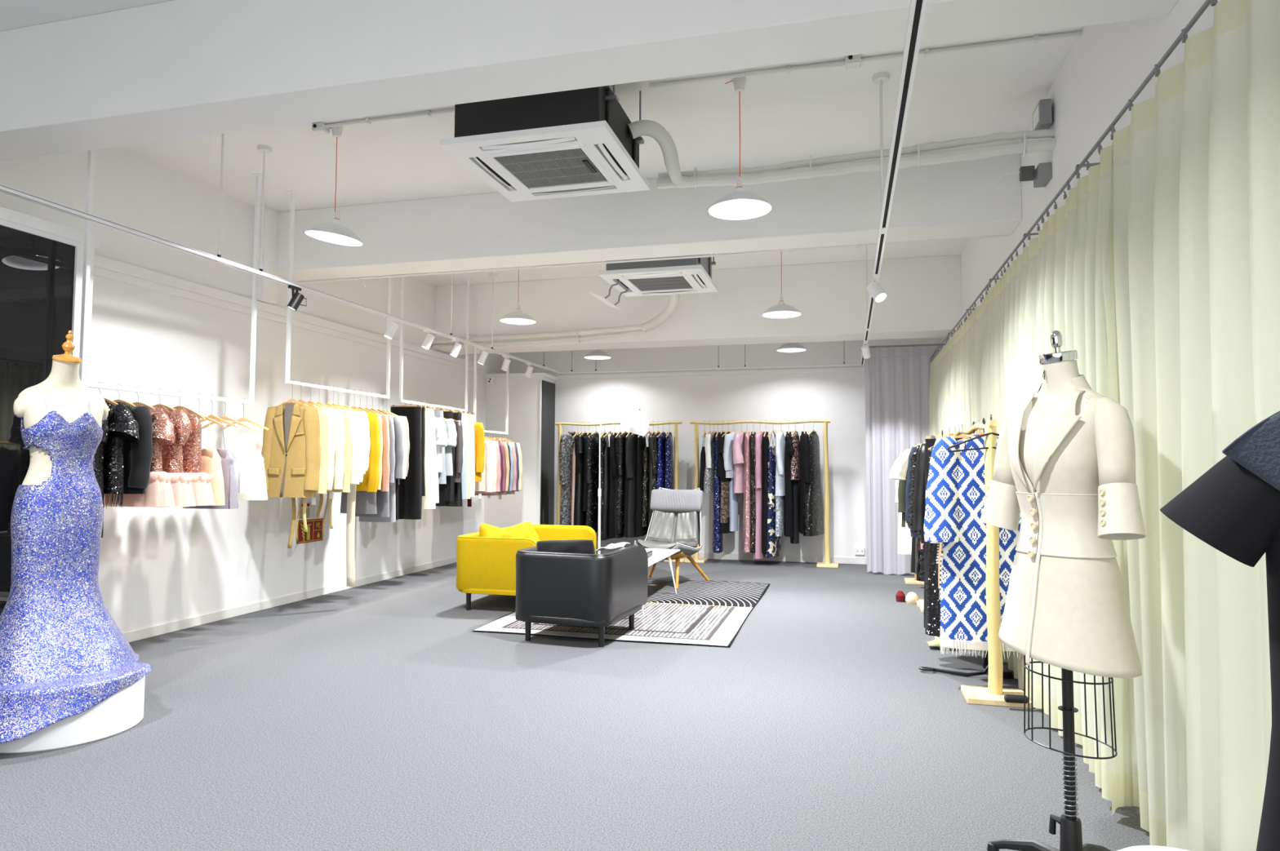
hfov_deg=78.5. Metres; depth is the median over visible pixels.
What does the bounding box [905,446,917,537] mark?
shirt
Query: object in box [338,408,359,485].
jacket
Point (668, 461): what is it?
dress
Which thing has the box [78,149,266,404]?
rail
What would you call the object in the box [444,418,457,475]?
blouse
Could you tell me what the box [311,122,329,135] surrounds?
junction box
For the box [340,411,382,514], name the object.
jacket
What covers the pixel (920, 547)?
coat
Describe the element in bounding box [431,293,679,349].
insulated pipe
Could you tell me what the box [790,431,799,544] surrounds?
dress
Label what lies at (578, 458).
dress
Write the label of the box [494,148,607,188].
grille
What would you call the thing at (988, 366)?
sheer curtain
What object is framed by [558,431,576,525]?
gown
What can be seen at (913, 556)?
dress
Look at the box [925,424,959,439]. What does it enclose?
hanger
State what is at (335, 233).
pendant lamp
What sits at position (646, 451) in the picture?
dress
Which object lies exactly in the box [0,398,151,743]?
gown
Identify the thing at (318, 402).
clothes hanger
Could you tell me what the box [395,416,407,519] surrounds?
jacket
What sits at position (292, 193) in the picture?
rail
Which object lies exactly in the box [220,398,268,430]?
clothes hanger
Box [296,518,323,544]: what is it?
fire extinguisher sign
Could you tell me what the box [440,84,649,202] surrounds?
air conditioner
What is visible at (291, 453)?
blazer
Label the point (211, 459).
camisole
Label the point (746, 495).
dress
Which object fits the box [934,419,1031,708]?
clothes rack
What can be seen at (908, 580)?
clothes rack
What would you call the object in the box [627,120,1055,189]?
insulated pipe
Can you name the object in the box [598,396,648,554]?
arc floor lamp
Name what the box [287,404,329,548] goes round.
blazer
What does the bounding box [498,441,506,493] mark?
blouse
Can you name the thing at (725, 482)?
blouse
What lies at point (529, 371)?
track spotlight
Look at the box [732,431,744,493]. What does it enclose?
dress
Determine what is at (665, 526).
cushion
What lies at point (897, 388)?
curtain
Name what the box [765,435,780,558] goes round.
dress
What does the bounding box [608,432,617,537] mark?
dress
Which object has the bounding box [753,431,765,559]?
dress
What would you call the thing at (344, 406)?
clothes hanger
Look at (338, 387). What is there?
clothes hanger
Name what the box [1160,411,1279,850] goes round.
dress
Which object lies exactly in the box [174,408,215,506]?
dress
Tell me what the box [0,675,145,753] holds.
pedestal
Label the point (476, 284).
rail
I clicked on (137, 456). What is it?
blazer
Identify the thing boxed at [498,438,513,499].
shirt
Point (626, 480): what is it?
dress
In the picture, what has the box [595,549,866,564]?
baseboard
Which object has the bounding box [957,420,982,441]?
clothes hanger
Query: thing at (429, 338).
track spotlight
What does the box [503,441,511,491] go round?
blouse
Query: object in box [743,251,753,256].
junction box
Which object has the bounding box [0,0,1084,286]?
ceiling
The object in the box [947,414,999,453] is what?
clothes hanger
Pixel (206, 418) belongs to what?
clothes hanger
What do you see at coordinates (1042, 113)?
control box
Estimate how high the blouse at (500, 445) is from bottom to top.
0.755 m
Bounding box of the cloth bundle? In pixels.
[905,592,918,604]
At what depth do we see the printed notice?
7.64 m
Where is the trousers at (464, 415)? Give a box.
[461,413,466,499]
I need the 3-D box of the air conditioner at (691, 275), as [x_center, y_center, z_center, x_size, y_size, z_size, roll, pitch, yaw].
[0.127,-1.535,7.493,1.113,0.732,0.950,-1,-3,15]
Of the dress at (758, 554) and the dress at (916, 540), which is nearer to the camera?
the dress at (916, 540)
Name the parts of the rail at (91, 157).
ceiling plate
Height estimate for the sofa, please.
0.660 m
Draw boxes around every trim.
[93,254,488,375]
[555,367,864,379]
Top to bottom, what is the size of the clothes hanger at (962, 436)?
0.176 m
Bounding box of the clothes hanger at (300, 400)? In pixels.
[297,381,315,407]
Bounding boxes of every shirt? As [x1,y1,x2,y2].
[466,437,497,506]
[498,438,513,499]
[501,438,516,494]
[897,451,906,527]
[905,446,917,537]
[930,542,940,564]
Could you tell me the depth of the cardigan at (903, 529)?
8.31 m
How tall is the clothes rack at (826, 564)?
1.930 m
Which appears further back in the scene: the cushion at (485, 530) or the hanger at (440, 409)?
the hanger at (440, 409)
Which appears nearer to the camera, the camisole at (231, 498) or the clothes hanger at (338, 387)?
the camisole at (231, 498)
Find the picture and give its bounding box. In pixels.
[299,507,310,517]
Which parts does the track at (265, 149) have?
suspension rod, suspension rod, suspension rod, suspension rod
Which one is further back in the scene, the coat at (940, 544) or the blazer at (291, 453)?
the blazer at (291, 453)
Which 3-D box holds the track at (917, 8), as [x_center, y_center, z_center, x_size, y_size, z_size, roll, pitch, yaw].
[1.664,-1.536,5.525,0.100,0.943,10.160,-1,-3,15]
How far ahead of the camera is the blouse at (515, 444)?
10.47 m
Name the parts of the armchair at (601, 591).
leg, leg, leg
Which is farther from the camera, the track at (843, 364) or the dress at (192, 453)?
the track at (843, 364)
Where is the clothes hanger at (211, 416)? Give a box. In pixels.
[200,395,238,428]
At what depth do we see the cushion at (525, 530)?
7.79 m
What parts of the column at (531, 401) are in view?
frame, pane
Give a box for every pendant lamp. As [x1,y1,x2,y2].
[304,125,363,246]
[499,269,536,324]
[584,349,611,359]
[708,76,771,219]
[762,251,800,318]
[777,342,806,352]
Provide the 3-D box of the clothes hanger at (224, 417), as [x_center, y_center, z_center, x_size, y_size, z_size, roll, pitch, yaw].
[-3.111,-0.097,5.872,0.400,0.246,0.041,0,-3,9]
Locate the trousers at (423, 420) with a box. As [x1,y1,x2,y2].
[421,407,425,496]
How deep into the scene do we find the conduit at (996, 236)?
6.66 m
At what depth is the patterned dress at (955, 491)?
4.55 m
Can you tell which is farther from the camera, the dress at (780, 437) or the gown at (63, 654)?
the dress at (780, 437)
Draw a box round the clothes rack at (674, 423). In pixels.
[555,421,687,562]
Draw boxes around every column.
[257,206,279,303]
[484,372,557,528]
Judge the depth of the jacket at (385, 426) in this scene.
7.48 m
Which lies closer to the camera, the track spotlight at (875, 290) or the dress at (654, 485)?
the track spotlight at (875, 290)
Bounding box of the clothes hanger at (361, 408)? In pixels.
[358,390,371,413]
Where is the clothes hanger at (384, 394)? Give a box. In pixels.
[382,394,394,415]
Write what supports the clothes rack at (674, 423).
on the floor
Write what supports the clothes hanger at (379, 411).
hanging from the rail at (292, 193)
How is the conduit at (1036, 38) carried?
attached to the ceiling
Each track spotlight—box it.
[286,284,306,311]
[384,316,399,339]
[422,328,435,350]
[449,338,462,357]
[477,347,488,364]
[501,355,510,371]
[524,362,533,377]
[861,340,871,359]
[866,274,886,302]
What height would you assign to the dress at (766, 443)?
1.600 m
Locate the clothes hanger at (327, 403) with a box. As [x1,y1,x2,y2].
[324,385,340,409]
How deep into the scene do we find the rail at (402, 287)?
8.58 m
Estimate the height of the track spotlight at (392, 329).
0.196 m
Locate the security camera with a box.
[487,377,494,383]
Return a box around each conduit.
[297,235,1008,283]
[324,31,1079,128]
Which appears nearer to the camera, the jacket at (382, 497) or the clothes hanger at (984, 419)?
the clothes hanger at (984, 419)
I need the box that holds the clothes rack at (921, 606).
[919,433,953,637]
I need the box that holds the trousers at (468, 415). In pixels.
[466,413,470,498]
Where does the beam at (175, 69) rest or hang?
attached to the ceiling
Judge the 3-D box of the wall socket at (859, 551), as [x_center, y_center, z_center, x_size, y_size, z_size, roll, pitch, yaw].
[2.951,1.687,10.506,0.120,0.100,0.034,-1,-3,15]
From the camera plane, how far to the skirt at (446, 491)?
8.86 m
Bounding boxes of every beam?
[0,0,1177,161]
[277,151,1022,281]
[434,254,961,354]
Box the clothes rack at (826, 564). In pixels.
[684,419,838,568]
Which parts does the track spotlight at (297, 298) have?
arm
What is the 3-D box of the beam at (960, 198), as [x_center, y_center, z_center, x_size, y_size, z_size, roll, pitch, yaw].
[-0.300,-1.690,6.516,6.300,0.550,0.360,-1,-3,15]
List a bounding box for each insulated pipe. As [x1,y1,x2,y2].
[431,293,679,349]
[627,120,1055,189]
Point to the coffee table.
(659, 555)
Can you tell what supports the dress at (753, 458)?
hanging from the clothes hanger
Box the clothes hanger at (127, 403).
[112,384,136,407]
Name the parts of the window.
frame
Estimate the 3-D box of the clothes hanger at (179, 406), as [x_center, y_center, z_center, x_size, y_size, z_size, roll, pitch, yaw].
[-3.217,-0.141,5.473,0.400,0.201,0.041,-1,-3,15]
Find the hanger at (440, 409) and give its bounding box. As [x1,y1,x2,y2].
[434,408,444,413]
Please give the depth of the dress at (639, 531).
10.76 m
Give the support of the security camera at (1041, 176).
attached to the wall at (1108, 63)
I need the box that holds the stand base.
[919,650,1013,679]
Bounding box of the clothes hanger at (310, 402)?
[307,383,324,408]
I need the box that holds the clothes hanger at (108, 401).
[98,382,117,404]
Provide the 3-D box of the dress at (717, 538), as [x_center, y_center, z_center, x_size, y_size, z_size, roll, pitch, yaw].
[1.058,0.901,10.668,0.145,1.620,0.440,0,-3,9]
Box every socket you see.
[334,209,340,219]
[736,177,742,187]
[855,547,864,555]
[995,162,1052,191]
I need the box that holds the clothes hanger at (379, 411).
[377,394,389,414]
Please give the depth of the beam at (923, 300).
9.06 m
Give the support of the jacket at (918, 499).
hanging from the clothes hanger
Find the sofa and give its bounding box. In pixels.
[456,524,596,610]
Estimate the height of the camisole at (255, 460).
0.565 m
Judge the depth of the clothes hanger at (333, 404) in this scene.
7.10 m
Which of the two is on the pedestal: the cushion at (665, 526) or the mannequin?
the mannequin
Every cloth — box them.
[595,542,630,552]
[926,639,940,647]
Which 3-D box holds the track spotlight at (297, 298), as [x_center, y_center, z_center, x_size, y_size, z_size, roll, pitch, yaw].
[-2.636,-0.969,5.993,0.098,0.188,0.144,-2,-4,38]
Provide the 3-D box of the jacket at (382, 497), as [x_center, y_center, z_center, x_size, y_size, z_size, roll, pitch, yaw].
[-2.631,0.379,7.672,0.557,1.020,0.143,-1,-3,18]
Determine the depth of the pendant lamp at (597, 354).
10.71 m
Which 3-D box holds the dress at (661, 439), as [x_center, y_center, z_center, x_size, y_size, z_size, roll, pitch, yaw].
[0.314,0.698,10.875,0.136,1.200,0.403,-1,-3,21]
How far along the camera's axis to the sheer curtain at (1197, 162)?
2.21 m
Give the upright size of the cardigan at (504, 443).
0.745 m
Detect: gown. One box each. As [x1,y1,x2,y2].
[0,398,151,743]
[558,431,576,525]
[571,444,575,525]
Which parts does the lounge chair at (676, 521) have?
leg, frame, leg, leg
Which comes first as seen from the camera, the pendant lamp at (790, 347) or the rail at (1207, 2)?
the rail at (1207, 2)
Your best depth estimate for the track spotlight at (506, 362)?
9.66 m
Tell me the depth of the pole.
9.56 m
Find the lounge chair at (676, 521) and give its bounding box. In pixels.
[633,487,709,588]
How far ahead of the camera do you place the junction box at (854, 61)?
4.36 m
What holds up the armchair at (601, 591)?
on the rug
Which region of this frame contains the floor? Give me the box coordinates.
[0,559,1150,850]
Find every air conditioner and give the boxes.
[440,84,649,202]
[586,253,718,309]
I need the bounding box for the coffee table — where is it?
[618,547,679,617]
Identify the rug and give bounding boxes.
[472,578,769,647]
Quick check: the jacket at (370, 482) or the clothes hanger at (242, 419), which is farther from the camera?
the jacket at (370, 482)
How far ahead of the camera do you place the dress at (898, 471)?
7.68 m
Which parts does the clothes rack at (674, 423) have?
post, post, board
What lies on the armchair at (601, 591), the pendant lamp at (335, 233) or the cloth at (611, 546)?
the cloth at (611, 546)
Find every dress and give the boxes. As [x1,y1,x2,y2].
[93,415,108,537]
[103,404,175,506]
[140,406,195,507]
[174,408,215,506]
[390,407,422,519]
[421,408,435,509]
[573,433,582,525]
[577,433,586,525]
[582,433,591,511]
[585,433,599,533]
[596,433,608,541]
[602,435,613,539]
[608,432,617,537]
[613,432,623,538]
[617,432,626,533]
[622,432,631,537]
[625,434,644,537]
[635,435,647,536]
[641,435,648,527]
[646,432,655,532]
[651,432,660,516]
[657,432,666,488]
[664,432,673,489]
[712,432,723,553]
[723,431,737,531]
[742,431,751,552]
[749,431,755,553]
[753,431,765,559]
[761,431,769,553]
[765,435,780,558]
[775,431,785,537]
[783,431,794,537]
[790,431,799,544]
[799,431,811,534]
[803,431,823,536]
[888,448,911,551]
[897,512,911,555]
[904,448,915,573]
[915,537,917,574]
[924,433,1021,660]
[924,438,962,636]
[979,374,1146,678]
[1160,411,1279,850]
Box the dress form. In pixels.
[986,330,1117,850]
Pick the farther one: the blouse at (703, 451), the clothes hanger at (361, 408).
the blouse at (703, 451)
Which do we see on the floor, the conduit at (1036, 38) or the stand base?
the stand base
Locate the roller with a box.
[1004,694,1027,703]
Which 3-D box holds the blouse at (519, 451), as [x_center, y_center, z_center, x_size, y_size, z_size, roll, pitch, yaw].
[-1.853,0.551,10.651,0.535,0.690,0.134,-1,-3,15]
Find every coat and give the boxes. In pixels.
[906,445,924,582]
[937,542,942,589]
[939,435,973,599]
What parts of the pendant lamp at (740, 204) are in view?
cord, lamp shade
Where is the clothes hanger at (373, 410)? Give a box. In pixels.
[370,392,384,414]
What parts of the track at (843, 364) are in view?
rail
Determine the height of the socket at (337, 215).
0.069 m
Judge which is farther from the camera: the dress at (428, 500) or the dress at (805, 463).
the dress at (805, 463)
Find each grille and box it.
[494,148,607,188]
[627,276,692,291]
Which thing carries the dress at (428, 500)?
hanging from the hanger
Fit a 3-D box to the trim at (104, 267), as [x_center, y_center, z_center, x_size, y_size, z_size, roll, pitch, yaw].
[-3.062,-0.971,8.287,0.045,0.135,6.550,-1,-3,15]
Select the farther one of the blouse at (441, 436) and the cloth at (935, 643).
the blouse at (441, 436)
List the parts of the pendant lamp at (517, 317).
lamp shade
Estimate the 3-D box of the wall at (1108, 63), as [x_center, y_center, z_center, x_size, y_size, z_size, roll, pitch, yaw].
[2.322,-0.295,3.753,0.150,3.600,13.600,-1,-3,15]
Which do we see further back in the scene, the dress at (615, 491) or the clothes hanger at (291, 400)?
the dress at (615, 491)
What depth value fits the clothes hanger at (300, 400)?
6.67 m
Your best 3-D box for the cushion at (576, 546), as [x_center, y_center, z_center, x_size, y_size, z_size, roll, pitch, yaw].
[-0.550,0.994,5.860,0.478,0.290,0.165,0,-3,14]
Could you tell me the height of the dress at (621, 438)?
1.400 m
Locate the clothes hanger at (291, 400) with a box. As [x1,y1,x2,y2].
[276,379,307,407]
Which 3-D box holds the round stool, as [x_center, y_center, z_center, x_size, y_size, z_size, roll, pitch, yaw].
[1.318,1.240,1.865,0.400,0.330,0.400,-1,-3,15]
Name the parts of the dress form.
neck knob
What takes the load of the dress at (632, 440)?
hanging from the clothes hanger
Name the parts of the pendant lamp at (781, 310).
lamp shade, cord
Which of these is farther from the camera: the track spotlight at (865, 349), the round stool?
the track spotlight at (865, 349)
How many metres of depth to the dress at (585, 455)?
10.93 m
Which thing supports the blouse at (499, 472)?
hanging from the clothes hanger
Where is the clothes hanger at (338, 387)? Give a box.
[337,386,351,410]
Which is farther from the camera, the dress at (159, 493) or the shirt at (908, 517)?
the shirt at (908, 517)
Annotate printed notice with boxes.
[298,502,315,519]
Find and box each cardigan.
[493,437,510,495]
[894,452,905,548]
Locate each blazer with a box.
[115,402,153,493]
[261,403,320,497]
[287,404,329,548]
[312,404,335,491]
[315,407,351,537]
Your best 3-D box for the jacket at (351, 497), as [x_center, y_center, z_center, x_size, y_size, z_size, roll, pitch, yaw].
[-2.748,0.656,7.228,0.555,1.620,0.138,-1,-3,18]
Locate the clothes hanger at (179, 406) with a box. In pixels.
[173,391,205,419]
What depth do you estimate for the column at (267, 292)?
7.00 m
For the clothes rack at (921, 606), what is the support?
on the floor
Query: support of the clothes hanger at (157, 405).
hanging from the rail at (91, 157)
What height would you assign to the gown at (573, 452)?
1.366 m
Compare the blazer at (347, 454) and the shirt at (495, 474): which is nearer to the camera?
the blazer at (347, 454)
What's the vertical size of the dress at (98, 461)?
0.840 m
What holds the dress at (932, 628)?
hanging from the clothes hanger at (962, 436)
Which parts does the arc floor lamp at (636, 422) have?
lamp shade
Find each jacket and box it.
[317,405,344,498]
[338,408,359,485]
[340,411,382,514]
[346,411,370,586]
[350,411,364,491]
[355,409,379,492]
[355,414,395,517]
[359,413,404,522]
[369,411,390,491]
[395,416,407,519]
[398,416,409,484]
[912,443,925,543]
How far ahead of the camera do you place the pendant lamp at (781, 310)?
7.60 m
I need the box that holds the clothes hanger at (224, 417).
[201,396,250,429]
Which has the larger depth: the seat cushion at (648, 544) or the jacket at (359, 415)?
the seat cushion at (648, 544)
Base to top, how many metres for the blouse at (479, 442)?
0.740 m
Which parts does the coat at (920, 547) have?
quilt panel, quilt panel, quilt panel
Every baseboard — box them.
[122,556,456,642]
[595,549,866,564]
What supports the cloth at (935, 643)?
on the floor
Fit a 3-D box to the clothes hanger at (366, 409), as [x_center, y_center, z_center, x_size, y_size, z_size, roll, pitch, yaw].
[-2.657,-0.203,7.607,0.400,0.261,0.041,0,-3,12]
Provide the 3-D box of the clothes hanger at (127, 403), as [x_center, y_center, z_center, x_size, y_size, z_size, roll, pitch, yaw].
[-3.337,-0.168,5.014,0.400,0.196,0.041,-1,-3,15]
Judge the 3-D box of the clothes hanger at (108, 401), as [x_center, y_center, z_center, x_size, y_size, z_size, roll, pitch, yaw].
[-3.370,-0.177,4.889,0.400,0.191,0.041,-1,-3,15]
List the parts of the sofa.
leg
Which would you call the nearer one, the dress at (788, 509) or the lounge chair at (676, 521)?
the lounge chair at (676, 521)
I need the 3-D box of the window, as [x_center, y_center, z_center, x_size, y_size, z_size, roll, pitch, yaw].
[-4.520,0.000,1.863,0.470,2.755,6.500,-1,-3,15]
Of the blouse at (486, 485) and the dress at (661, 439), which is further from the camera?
the dress at (661, 439)
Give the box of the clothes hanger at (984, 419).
[964,417,998,439]
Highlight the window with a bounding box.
[0,206,99,615]
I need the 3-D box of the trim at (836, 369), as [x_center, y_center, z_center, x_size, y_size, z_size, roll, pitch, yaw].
[1.357,-0.750,11.057,5.420,0.060,0.030,-1,-3,15]
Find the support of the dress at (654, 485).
hanging from the clothes hanger
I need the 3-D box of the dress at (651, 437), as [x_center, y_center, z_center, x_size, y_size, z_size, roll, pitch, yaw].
[0.178,0.789,10.907,0.151,1.380,0.496,0,-3,9]
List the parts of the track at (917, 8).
suspension rod, suspension rod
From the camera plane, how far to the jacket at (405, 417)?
7.83 m
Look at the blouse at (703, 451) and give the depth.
10.58 m
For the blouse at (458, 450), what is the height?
0.740 m
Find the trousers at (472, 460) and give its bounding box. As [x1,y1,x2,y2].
[469,414,475,497]
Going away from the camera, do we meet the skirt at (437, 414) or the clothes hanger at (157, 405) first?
the clothes hanger at (157, 405)
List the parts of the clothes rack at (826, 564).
board, post, post, board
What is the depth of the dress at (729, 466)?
10.53 m
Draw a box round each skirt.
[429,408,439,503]
[434,410,446,484]
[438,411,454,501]
[924,439,936,627]
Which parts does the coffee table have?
leg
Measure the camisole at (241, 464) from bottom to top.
0.505 m
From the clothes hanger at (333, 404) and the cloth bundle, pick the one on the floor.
the cloth bundle
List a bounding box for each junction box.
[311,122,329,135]
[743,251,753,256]
[845,53,861,69]
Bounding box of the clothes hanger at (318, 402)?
[315,383,333,408]
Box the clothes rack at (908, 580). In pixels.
[904,441,925,608]
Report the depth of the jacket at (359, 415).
7.09 m
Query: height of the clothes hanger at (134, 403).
0.201 m
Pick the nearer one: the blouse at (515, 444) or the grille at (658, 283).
the grille at (658, 283)
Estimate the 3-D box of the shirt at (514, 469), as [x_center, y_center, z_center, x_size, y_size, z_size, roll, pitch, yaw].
[-1.894,0.544,10.482,0.533,0.745,0.148,0,-3,11]
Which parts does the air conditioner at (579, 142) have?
panel, grille frame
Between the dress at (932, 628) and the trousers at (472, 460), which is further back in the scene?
the trousers at (472, 460)
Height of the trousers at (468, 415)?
1.010 m
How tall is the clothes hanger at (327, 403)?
0.261 m
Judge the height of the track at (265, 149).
0.943 m
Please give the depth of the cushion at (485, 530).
7.28 m
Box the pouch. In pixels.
[895,591,905,602]
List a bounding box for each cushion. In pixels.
[479,523,506,537]
[503,521,540,542]
[536,539,595,554]
[636,539,697,549]
[646,510,697,542]
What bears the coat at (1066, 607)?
on the dress form
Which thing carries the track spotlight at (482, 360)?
attached to the track at (265, 149)
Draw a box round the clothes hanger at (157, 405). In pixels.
[151,388,174,410]
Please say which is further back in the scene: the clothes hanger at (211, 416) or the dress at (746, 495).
the dress at (746, 495)
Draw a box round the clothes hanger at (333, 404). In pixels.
[331,386,347,410]
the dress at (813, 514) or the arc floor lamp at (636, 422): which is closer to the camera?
the arc floor lamp at (636, 422)
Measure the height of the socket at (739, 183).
0.067 m
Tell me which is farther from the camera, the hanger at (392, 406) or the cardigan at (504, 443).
the cardigan at (504, 443)
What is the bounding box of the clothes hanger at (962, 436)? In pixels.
[928,422,967,449]
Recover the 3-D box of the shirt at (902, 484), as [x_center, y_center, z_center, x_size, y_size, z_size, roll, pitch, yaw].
[2.912,0.634,7.952,0.573,0.800,0.148,0,-3,10]
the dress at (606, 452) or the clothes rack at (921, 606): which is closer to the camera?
the clothes rack at (921, 606)
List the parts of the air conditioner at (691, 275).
flap arm, flap arm, panel, grille frame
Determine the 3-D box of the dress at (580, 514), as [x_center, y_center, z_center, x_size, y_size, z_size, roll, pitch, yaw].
[-0.796,0.809,11.166,0.145,1.400,0.498,-1,-3,21]
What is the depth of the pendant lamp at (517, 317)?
8.09 m
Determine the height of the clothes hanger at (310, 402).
0.261 m
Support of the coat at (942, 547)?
hanging from the clothes hanger at (979, 420)
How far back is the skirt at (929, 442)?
5.27 m
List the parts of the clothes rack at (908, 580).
board, board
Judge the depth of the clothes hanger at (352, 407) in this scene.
7.40 m
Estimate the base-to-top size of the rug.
0.016 m
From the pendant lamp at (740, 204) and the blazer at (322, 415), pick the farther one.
the blazer at (322, 415)
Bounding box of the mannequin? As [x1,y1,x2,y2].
[13,330,108,484]
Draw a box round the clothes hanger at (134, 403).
[131,386,155,409]
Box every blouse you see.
[102,400,139,508]
[434,417,447,472]
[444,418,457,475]
[453,420,462,482]
[474,422,484,481]
[474,440,501,495]
[475,440,493,498]
[487,441,503,497]
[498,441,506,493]
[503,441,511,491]
[514,442,519,490]
[514,443,522,492]
[699,435,705,491]
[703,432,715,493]
[715,432,724,476]
[720,431,735,533]
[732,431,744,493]
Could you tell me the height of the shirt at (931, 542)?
0.800 m
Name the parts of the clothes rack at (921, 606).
board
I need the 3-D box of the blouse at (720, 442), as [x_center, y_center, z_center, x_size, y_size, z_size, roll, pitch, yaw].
[1.122,0.671,10.664,0.151,1.160,0.496,-1,-3,19]
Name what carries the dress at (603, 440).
hanging from the clothes hanger
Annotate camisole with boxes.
[182,424,238,509]
[200,423,225,506]
[209,425,252,493]
[227,426,267,500]
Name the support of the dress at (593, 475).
hanging from the clothes hanger
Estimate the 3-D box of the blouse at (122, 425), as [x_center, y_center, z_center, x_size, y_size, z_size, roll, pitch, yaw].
[-3.376,0.177,4.857,0.610,0.674,0.168,-1,-3,15]
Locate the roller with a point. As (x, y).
(1007, 698)
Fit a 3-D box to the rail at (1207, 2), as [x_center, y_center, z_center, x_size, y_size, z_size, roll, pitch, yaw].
[2.424,-1.055,4.896,0.240,0.020,9.380,-1,-3,15]
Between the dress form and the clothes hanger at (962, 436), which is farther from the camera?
the clothes hanger at (962, 436)
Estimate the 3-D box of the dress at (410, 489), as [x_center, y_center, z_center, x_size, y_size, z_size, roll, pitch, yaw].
[-2.478,0.395,8.265,0.387,1.180,0.088,0,-3,12]
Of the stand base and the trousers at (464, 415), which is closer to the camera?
the stand base
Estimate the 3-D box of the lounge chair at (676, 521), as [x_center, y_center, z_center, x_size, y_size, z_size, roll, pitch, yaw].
[0.327,1.238,8.773,0.754,1.065,0.920,-1,-3,22]
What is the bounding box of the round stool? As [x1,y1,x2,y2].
[1117,845,1189,850]
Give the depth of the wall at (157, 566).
6.53 m
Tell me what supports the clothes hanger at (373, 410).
hanging from the rail at (292, 193)
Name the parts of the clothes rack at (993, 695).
board, post, board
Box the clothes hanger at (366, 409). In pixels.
[364,391,378,413]
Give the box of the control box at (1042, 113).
[1032,98,1052,130]
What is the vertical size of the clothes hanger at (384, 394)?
0.261 m
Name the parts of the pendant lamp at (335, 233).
lamp shade, cord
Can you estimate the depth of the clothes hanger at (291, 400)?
6.58 m
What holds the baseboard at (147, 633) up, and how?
attached to the wall at (157, 566)
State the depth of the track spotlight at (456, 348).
8.42 m
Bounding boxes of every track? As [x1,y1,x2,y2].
[0,133,560,373]
[560,344,862,373]
[860,0,928,364]
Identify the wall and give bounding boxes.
[0,146,502,633]
[502,337,939,558]
[939,0,1219,350]
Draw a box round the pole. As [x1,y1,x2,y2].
[862,340,945,348]
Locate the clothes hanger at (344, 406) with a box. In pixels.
[342,387,356,411]
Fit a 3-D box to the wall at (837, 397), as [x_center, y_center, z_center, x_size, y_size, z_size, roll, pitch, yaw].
[1.192,0.086,11.149,6.800,3.600,0.150,-1,-3,15]
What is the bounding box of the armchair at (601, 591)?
[515,545,648,647]
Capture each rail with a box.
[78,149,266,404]
[284,190,391,399]
[399,274,472,412]
[472,283,509,435]
[929,0,1210,359]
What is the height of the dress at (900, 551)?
1.150 m
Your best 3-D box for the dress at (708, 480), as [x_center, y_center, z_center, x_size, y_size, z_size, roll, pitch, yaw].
[1.009,0.502,10.706,0.146,0.820,0.507,-2,-4,33]
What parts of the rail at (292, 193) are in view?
ceiling plate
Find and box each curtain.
[864,346,938,575]
[928,128,1133,815]
[1097,0,1279,850]
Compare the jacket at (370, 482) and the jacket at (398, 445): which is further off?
the jacket at (398, 445)
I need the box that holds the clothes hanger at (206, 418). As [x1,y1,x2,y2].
[195,393,226,427]
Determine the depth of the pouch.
7.56 m
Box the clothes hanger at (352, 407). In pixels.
[351,389,368,413]
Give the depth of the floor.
3.71 m
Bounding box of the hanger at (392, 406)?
[390,399,422,408]

